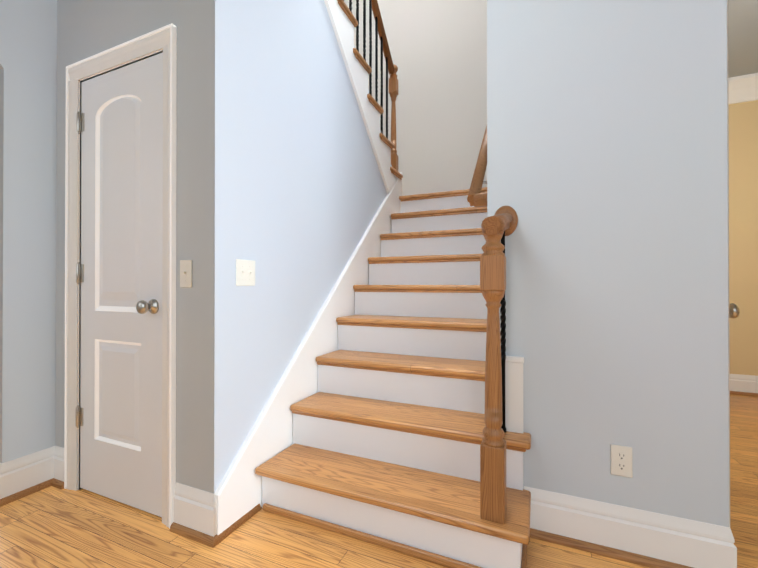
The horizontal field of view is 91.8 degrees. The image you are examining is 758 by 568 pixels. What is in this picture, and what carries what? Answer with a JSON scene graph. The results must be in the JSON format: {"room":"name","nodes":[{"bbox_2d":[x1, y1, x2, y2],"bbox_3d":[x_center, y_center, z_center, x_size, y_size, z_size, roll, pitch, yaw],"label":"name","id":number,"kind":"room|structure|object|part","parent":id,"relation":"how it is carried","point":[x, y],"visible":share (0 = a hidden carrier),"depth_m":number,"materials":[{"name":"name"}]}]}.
{"room":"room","nodes":[
{"label":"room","id":0,"kind":"room"},
{"bbox_2d":[56,0,214,493],"bbox_3d":[-1.159,-0.464,1.768,1.125,3.000,0.120,0,0,23],"label":"wall","id":1,"kind":"structure","parent":0,"point":[87,28],"depth_m":1.53,"materials":[{"name":"grey paint"}]},
{"bbox_2d":[64,23,176,528],"bbox_3d":[-1.207,-0.035,1.775,0.780,2.142,0.144,0,0,23],"label":"door frame","id":2,"kind":"structure","parent":1,"relation":"attached to","point":[163,39],"depth_m":1.67,"materials":[{"name":"white paint"}]},
{"bbox_2d":[80,52,162,516],"bbox_3d":[-1.218,0.001,1.749,0.610,2.044,0.035,0,0,23],"label":"closet door","id":3,"kind":"structure","parent":1,"relation":"in","point":[121,261],"depth_m":1.73,"materials":[{"name":"white paint"}]},
{"bbox_2d":[75,111,158,427],"bbox_3d":[-1.259,-0.075,1.711,0.597,1.592,0.070,0,0,23],"label":"hardware piece","id":4,"kind":"object","parent":3,"relation":"attached to","point":[150,306],"visible":1,"depth_m":1.84,"materials":[{"name":"grey metal"}]},
{"bbox_2d":[180,260,191,286],"bbox_3d":[-0.815,-0.043,1.542,0.070,0.116,0.016,0,0,23],"label":"light switch","id":5,"kind":"object","parent":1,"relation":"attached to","point":[185,273],"visible":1,"depth_m":1.54,"materials":[{"name":"beige plastic"}]},
{"bbox_2d":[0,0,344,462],"bbox_3d":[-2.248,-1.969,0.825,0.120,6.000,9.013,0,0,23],"label":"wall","id":6,"kind":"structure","parent":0,"point":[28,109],"depth_m":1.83,"materials":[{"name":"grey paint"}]},
{"bbox_2d":[0,446,63,501],"bbox_3d":[-1.802,0.943,2.000,0.060,0.188,0.533,0,0,23],"label":"baseboard","id":7,"kind":"structure","parent":6,"relation":"attached to","point":[17,475],"depth_m":1.83,"materials":[{"name":"white paint"}]},
{"bbox_2d":[214,0,391,492],"bbox_3d":[-0.287,-0.613,2.483,0.126,3.304,2.121,0,0,23],"label":"wall","id":8,"kind":"structure","parent":0,"point":[300,193],"depth_m":1.83,"materials":[{"name":"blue paint"}]},
{"bbox_2d":[200,491,260,547],"bbox_3d":[-0.611,0.941,1.571,0.033,0.188,0.271,0,0,23],"label":"baseboard","id":9,"kind":"structure","parent":8,"relation":"attached to","point":[209,537],"depth_m":1.48,"materials":[{"name":"white paint"}]},
{"bbox_2d":[0,394,757,567],"bbox_3d":[-2.394,1.064,2.502,14.000,0.050,12.000,0,0,23],"label":"floor","id":10,"kind":"structure","parent":0,"point":[51,527],"depth_m":1.48,"materials":[{"name":"brown wood"}]},
{"bbox_2d":[214,0,530,567],"bbox_3d":[-0.115,-1.078,2.702,2.299,4.235,3.623,0,0,23],"label":"staircase","id":11,"kind":"structure","parent":10,"relation":"on","point":[390,416],"depth_m":1.79,"materials":[{"name":"white paint"}]},
{"bbox_3d":[-0.291,-2.576,2.487,0.060,1.241,2.116,0,0,23],"label":"rail","id":12,"kind":"part","parent":11,"relation":"part of","materials":[{"name":"brown wood"}]},
{"bbox_3d":[-0.235,-1.504,2.463,0.022,1.460,2.125,0,0,23],"label":"stringer trim","id":13,"kind":"part","parent":11,"relation":"part of","materials":[{"name":"white paint"}]},
{"bbox_2d":[345,0,486,195],"bbox_3d":[0.498,-1.953,4.482,2.255,6.000,0.120,0,0,23],"label":"wall","id":14,"kind":"structure","parent":0,"point":[438,50],"depth_m":4.35,"materials":[{"name":"paint"}]},
{"bbox_2d":[487,0,728,526],"bbox_3d":[1.419,-1.960,2.777,0.810,6.000,2.892,0,0,23],"label":"wall","id":15,"kind":"structure","parent":0,"point":[607,162],"depth_m":1.41,"materials":[{"name":"grey paint"}]},
{"bbox_2d":[611,444,632,477],"bbox_3d":[0.923,0.674,1.399,0.070,0.116,0.008,0,0,23],"label":"outlet","id":16,"kind":"object","parent":15,"relation":"attached to","point":[621,460],"visible":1,"depth_m":1.40,"materials":[{"name":"beige plastic"}]},
{"bbox_2d":[524,486,727,567],"bbox_3d":[0.893,0.940,1.398,0.635,0.188,0.033,0,0,23],"label":"baseboard","id":17,"kind":"structure","parent":15,"relation":"attached to","point":[649,539],"depth_m":1.38,"materials":[{"name":"white paint"}]},
{"bbox_2d":[728,527,736,567],"bbox_3d":[1.799,0.945,2.582,0.033,0.188,2.925,0,0,23],"label":"baseboard","id":18,"kind":"structure","parent":15,"relation":"attached to","point":[732,550],"depth_m":1.26,"materials":[{"name":"white paint"}]},
{"bbox_2d":[727,0,739,526],"bbox_3d":[1.460,-0.035,1.720,0.099,2.140,0.920,0,0,23],"label":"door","id":19,"kind":"structure","parent":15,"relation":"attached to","point":[733,310],"depth_m":1.31,"materials":[{"name":"white paint"}]},
{"bbox_2d":[728,0,757,77],"bbox_3d":[0.200,-2.103,-0.132,5.135,0.340,9.200,0,0,23],"label":"ceiling","id":20,"kind":"structure","parent":0,"point":[742,37],"depth_m":2.86,"materials":[{"name":"paint"}]},
{"bbox_2d":[729,100,757,375],"bbox_3d":[2.743,-0.455,3.827,2.400,3.000,0.100,0,0,23],"label":"wall","id":21,"kind":"structure","parent":0,"point":[743,211],"depth_m":3.45,"materials":[{"name":"paint"}]},
{"bbox_2d":[728,73,757,396],"bbox_3d":[3.055,-0.437,3.567,1.560,2.960,0.130,0,0,23],"label":"trim","id":22,"kind":"structure","parent":21,"relation":"attached to","point":[742,88],"depth_m":3.37,"materials":[{"name":"white paint"}]}
]}

